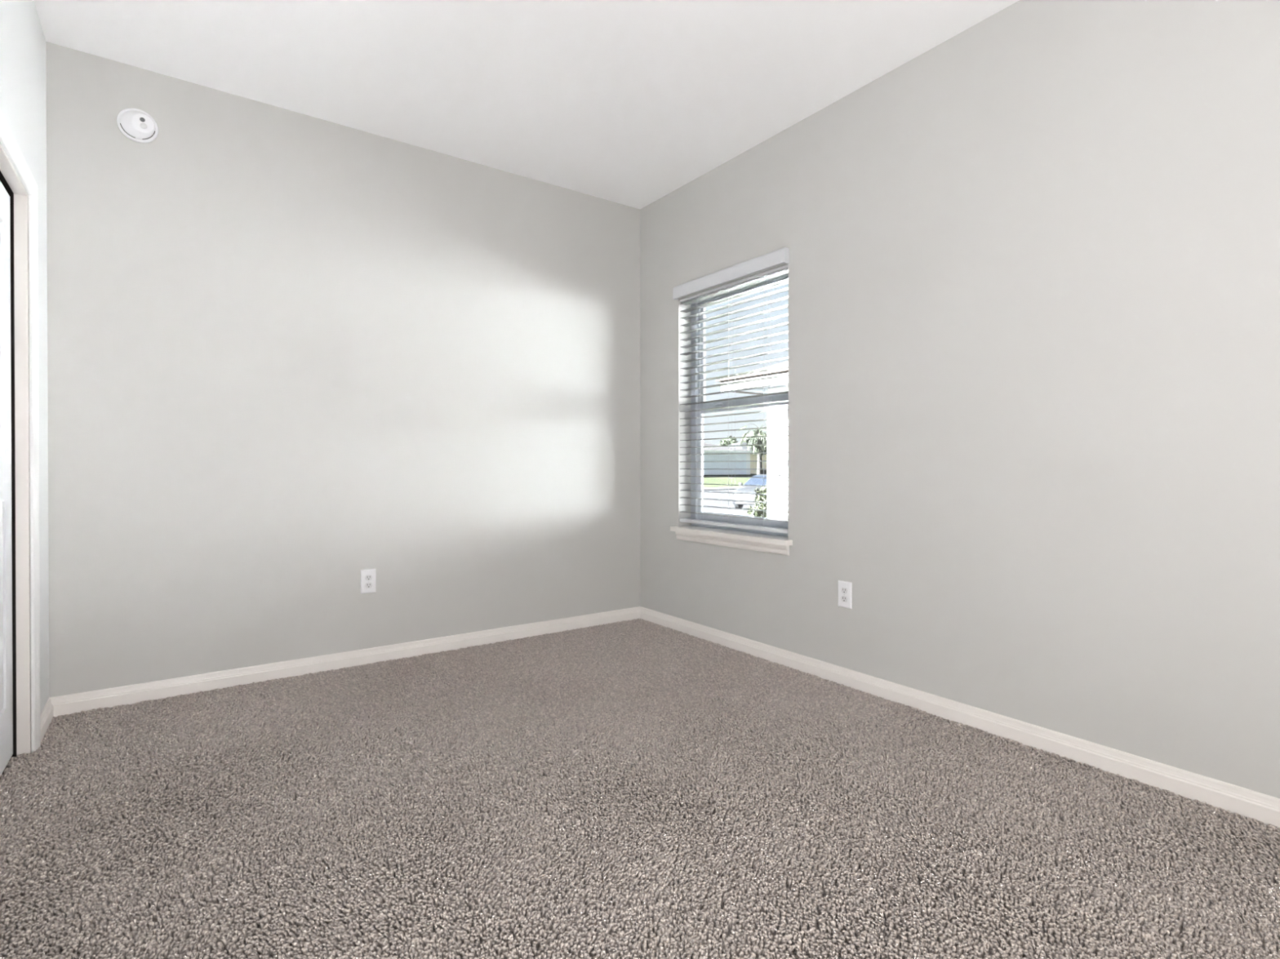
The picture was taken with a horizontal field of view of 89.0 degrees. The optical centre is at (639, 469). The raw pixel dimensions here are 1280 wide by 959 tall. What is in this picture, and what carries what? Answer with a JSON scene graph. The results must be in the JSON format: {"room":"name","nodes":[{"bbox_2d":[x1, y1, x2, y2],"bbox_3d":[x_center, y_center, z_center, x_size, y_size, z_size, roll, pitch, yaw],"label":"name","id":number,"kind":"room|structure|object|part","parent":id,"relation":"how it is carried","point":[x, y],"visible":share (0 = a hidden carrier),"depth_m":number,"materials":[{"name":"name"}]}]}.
{"room":"empty bedroom","nodes":[
{"label":"empty bedroom","id":0,"kind":"room"},
{"bbox_2d":[0,0,48,752],"bbox_3d":[-0.441,-0.378,-0.189,0.100,2.892,6.910,0,0,-36],"label":"wall","id":1,"kind":"structure","parent":0,"point":[23,74],"depth_m":2.47,"materials":[{"name":"white paint"}]},
{"bbox_2d":[0,181,13,776],"bbox_3d":[-1.929,0.024,1.870,0.034,1.953,0.987,0,0,-36],"label":"door","id":2,"kind":"structure","parent":1,"relation":"in","point":[6,540],"depth_m":2.20,"materials":[{"name":"white paint"}]},
{"bbox_2d":[0,142,31,757],"bbox_3d":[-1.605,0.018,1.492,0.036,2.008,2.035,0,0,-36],"label":"trim","id":3,"kind":"structure","parent":1,"relation":"attached to","point":[21,286],"depth_m":2.30,"materials":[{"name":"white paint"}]},
{"bbox_2d":[0,109,40,752],"bbox_3d":[-1.582,-0.006,1.508,0.018,2.056,2.131,0,0,-36],"label":"trim","id":4,"kind":"structure","parent":1,"relation":"attached to","point":[7,140],"depth_m":2.33,"materials":[{"name":"white paint"}]},
{"bbox_2d":[40,698,53,742],"bbox_3d":[-2.301,0.973,2.514,0.014,0.086,0.333,0,0,-36],"label":"baseboard","id":5,"kind":"structure","parent":1,"relation":"attached to","point":[46,714],"depth_m":2.53,"materials":[{"name":"white paint"}]},
{"bbox_2d":[45,41,639,697],"bbox_3d":[-1.513,-0.397,3.385,3.917,2.892,0.150,0,0,-36],"label":"wall","id":6,"kind":"structure","parent":0,"point":[291,355],"depth_m":3.22,"materials":[{"name":"grey paint"}]},
{"bbox_2d":[116,107,158,142],"bbox_3d":[-2.157,-1.487,2.795,0.142,0.142,0.051,0,0,-36],"label":"smoke detector","id":7,"kind":"object","parent":6,"relation":"attached to","point":[138,126],"visible":1,"depth_m":2.79,"materials":[{"name":"white plastic"}]},
{"bbox_2d":[48,606,640,717],"bbox_3d":[-1.201,0.968,3.515,2.967,0.086,0.014,0,0,-36],"label":"baseboard","id":8,"kind":"structure","parent":6,"relation":"attached to","point":[66,704],"depth_m":3.21,"materials":[{"name":"white paint"}]},
{"bbox_2d":[360,568,376,594],"bbox_3d":[-1.406,0.578,3.370,0.075,0.122,0.008,0,0,-36],"label":"wall outlet","id":9,"kind":"object","parent":6,"relation":"attached to","point":[368,577],"visible":1,"depth_m":3.37,"materials":[{"name":"white plastic"}]},
{"bbox_2d":[364,582,372,588],"bbox_3d":[-1.404,0.598,3.368,0.034,0.027,0.002,0,0,-36],"label":"receptacle","id":10,"kind":"object","parent":9,"relation":"attached to","point":[367,585],"depth_m":3.37,"materials":[{"name":"grey plastic"}]},
{"bbox_2d":[364,574,372,580],"bbox_3d":[-1.404,0.558,3.368,0.034,0.027,0.002,0,0,-36],"label":"receptacle","id":11,"kind":"object","parent":9,"relation":"attached to","point":[367,577],"depth_m":3.37,"materials":[{"name":"grey plastic"}]},
{"bbox_2d":[33,0,1018,208],"bbox_3d":[0.498,-1.788,0.568,3.917,0.120,7.060,0,0,-36],"label":"ceiling","id":12,"kind":"structure","parent":0,"point":[629,103],"depth_m":2.79,"materials":[{"name":"white paint"}]},
{"bbox_2d":[0,618,1279,958],"bbox_3d":[0.471,1.037,0.572,3.698,0.054,6.772,0,0,-36],"label":"floor","id":13,"kind":"structure","parent":0,"point":[638,788],"depth_m":1.85,"materials":[{"name":"grey carpet"}]},
{"bbox_2d":[640,0,1279,798],"bbox_3d":[2.073,-0.388,1.611,0.150,2.892,6.910,0,0,-36],"label":"wall","id":14,"kind":"structure","parent":0,"point":[1033,265],"depth_m":2.38,"materials":[{"name":"grey paint"}]},
{"bbox_2d":[670,273,792,555],"bbox_3d":[0.540,-0.310,3.711,0.196,1.490,0.944,0,0,-36],"label":"window","id":15,"kind":"structure","parent":14,"relation":"in","point":[777,543],"depth_m":3.85,"materials":[{"name":"grey plastic"}]},
{"bbox_2d":[673,247,789,533],"bbox_3d":[0.505,-0.402,3.691,0.092,1.454,0.902,0,0,-36],"label":"window blind","id":16,"kind":"object","parent":15,"relation":"attached to","point":[780,256],"visible":0.9,"depth_m":3.63,"materials":[{"name":"white plastic"}]},
{"bbox_3d":[0.363,-0.367,3.921,0.054,1.346,0.002,0,0,-36],"label":"ladder cord","id":17,"kind":"part","parent":16,"relation":"part of","materials":[{"name":"white fabric"}]},
{"bbox_3d":[0.522,-0.366,3.700,0.054,1.346,0.002,0,0,-36],"label":"ladder cord","id":18,"kind":"part","parent":16,"relation":"part of","materials":[{"name":"white fabric"}]},
{"bbox_3d":[0.522,0.315,3.703,0.052,0.020,0.874,0,0,-36],"label":"rail","id":19,"kind":"part","parent":16,"relation":"part of","materials":[{"name":"white plastic"}]},
{"bbox_3d":[0.522,-1.045,3.696,0.052,0.016,0.874,0,0,-36],"label":"head rail","id":20,"kind":"part","parent":16,"relation":"part of","materials":[{"name":"white"}]},
{"bbox_3d":[0.680,-0.365,3.479,0.054,1.346,0.002,0,0,-36],"label":"ladder cord","id":21,"kind":"part","parent":16,"relation":"part of","materials":[{"name":"white fabric"}]},
{"bbox_3d":[0.589,-0.035,3.750,0.016,0.697,0.796,0,0,-36],"label":"sash","id":22,"kind":"part","parent":15,"relation":"part of","materials":[{"name":"grey plastic"}]},
{"bbox_3d":[0.609,-0.690,3.760,0.016,0.685,0.796,0,0,-36],"label":"sash","id":23,"kind":"part","parent":15,"relation":"part of","materials":[{"name":"glass"}]},
{"bbox_2d":[838,580,852,608],"bbox_3d":[0.956,0.584,3.042,0.008,0.122,0.075,0,0,-36],"label":"wall outlet","id":24,"kind":"object","parent":14,"relation":"attached to","point":[845,588],"visible":1,"depth_m":3.04,"materials":[{"name":"white plastic"}]},
{"bbox_2d":[840,595,847,602],"bbox_3d":[0.954,0.603,3.040,0.002,0.027,0.034,0,0,-36],"label":"receptacle","id":25,"kind":"object","parent":24,"relation":"attached to","point":[843,598],"depth_m":3.04,"materials":[{"name":"grey plastic"}]},
{"bbox_2d":[840,587,847,593],"bbox_3d":[0.954,0.564,3.040,0.002,0.027,0.034,0,0,-36],"label":"receptacle","id":26,"kind":"object","parent":24,"relation":"attached to","point":[843,590],"depth_m":3.04,"materials":[{"name":"grey plastic"}]},
{"bbox_2d":[640,606,1279,827],"bbox_3d":[1.967,0.978,1.626,0.014,0.086,6.746,0,0,-36],"label":"baseboard","id":27,"kind":"structure","parent":14,"relation":"attached to","point":[1262,807],"depth_m":2.40,"materials":[{"name":"white paint"}]},
{"label":"outside","id":28,"kind":"structure","parent":0,"visible":0},
{"bbox_2d":[703,473,767,488],"bbox_3d":[23.112,0.622,126.624,195.000,1.180,101.000,0,0,-36],"label":"lawn","id":29,"kind":"structure","parent":28,"point":[708,480],"depth_m":65.45,"materials":[{"name":"green plant"}]},
{"bbox_2d":[719,435,737,445],"bbox_3d":[14.386,-2.468,102.037,3.911,5.916,4.332,0,0,-36],"label":"broadleaf tree","id":30,"kind":"object","parent":29,"relation":"on","point":[726,442],"visible":0.37,"depth_m":101.44,"materials":[{"name":"green plant"}]},
{"bbox_2d":[703,443,755,475],"bbox_3d":[2.834,-1.625,77.030,19.500,4.550,11.220,0,0,-36],"label":"house","id":31,"kind":"structure","parent":29,"relation":"on","point":[739,457],"depth_m":76.02,"materials":[{"name":"white"}]},
{"bbox_2d":[728,442,767,474],"bbox_3d":[16.728,-1.602,91.294,15.700,4.350,10.200,0,0,-36],"label":"house","id":32,"kind":"structure","parent":29,"relation":"on","point":[753,457],"depth_m":85.22,"materials":[{"name":"beige"}]},
{"bbox_2d":[737,423,767,475],"bbox_3d":[11.270,-1.403,60.630,3.816,5.768,4.073,0,0,-36],"label":"palm tree","id":33,"kind":"object","parent":29,"relation":"on","point":[752,441],"visible":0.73,"depth_m":60.34,"materials":[{"name":"green plant"}]},
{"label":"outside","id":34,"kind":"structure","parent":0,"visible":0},
{"bbox_3d":[17.145,1.538,29.932,57.280,0.192,2.300,0,0,-36],"label":"lawn","id":35,"kind":"structure","parent":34,"visible":0},
{"bbox_2d":[746,505,765,517],"bbox_3d":[3.363,1.292,18.970,0.557,0.501,0.547,0,0,-36],"label":"shrub","id":36,"kind":"object","parent":35,"relation":"on","point":[749,512],"visible":0.63,"depth_m":18.88,"materials":[{"name":"green plant"}]},
{"bbox_2d":[753,484,767,515],"bbox_3d":[3.816,1.003,20.172,0.548,1.109,0.594,0,0,-36],"label":"shrub","id":37,"kind":"object","parent":35,"relation":"on","point":[760,499],"visible":0.62,"depth_m":20.11,"materials":[{"name":"green plant"}]},
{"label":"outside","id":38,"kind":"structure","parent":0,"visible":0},
{"bbox_3d":[24.567,1.374,19.564,57.280,0.486,23.200,0,0,-36],"label":"yard","id":39,"kind":"structure","parent":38,"visible":0},
{"bbox_2d":[715,361,788,519],"bbox_3d":[10.586,-0.974,6.682,10.200,4.510,17.750,0,0,-36],"label":"house","id":40,"kind":"structure","parent":39,"relation":"on","point":[775,423],"depth_m":10.57,"materials":[{"name":"white paint"}]},
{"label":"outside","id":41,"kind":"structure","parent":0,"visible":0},
{"bbox_2d":[703,508,766,512],"bbox_3d":[15.395,1.658,34.337,75.000,0.186,2.100,0,0,-36],"label":"verge","id":42,"kind":"structure","parent":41,"point":[726,510],"depth_m":26.02,"materials":[{"name":"concrete"}]},
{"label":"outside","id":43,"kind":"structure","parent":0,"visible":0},
{"bbox_2d":[703,489,755,511],"bbox_3d":[26.097,1.586,53.744,115.000,0.120,17.000,0,0,-36],"label":"road","id":44,"kind":"structure","parent":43,"point":[717,495],"depth_m":33.88,"materials":[{"name":"concrete"}]},
{"bbox_2d":[703,487,739,490],"bbox_3d":[24.633,1.449,64.379,125.000,0.160,2.000,0,0,-36],"label":"curb","id":45,"kind":"object","parent":44,"relation":"on","point":[713,488],"visible":0.02,"depth_m":50.79,"materials":[{"name":"concrete"}]},
{"bbox_2d":[732,474,767,508],"bbox_3d":[5.616,0.933,28.497,2.110,1.460,4.520,0,0,30],"label":"car","id":46,"kind":"object","parent":44,"relation":"on","point":[758,482],"visible":0.23,"depth_m":27.05,"materials":[{"name":"white paint"}]},
{"bbox_2d":[738,494,759,497],"bbox_3d":[4.490,1.083,26.608,0.920,0.120,0.120,0,0,30],"label":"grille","id":47,"kind":"object","parent":46,"relation":"attached to","point":[740,495],"depth_m":26.60,"materials":[{"name":"metal"}]},
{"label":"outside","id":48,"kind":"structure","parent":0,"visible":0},
{"bbox_2d":[714,511,767,515],"bbox_3d":[16.704,1.567,32.507,75.000,0.195,2.400,0,0,-36],"label":"sidewalk","id":49,"kind":"structure","parent":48,"point":[744,513],"depth_m":23.53,"materials":[{"name":"concrete"}]}
]}

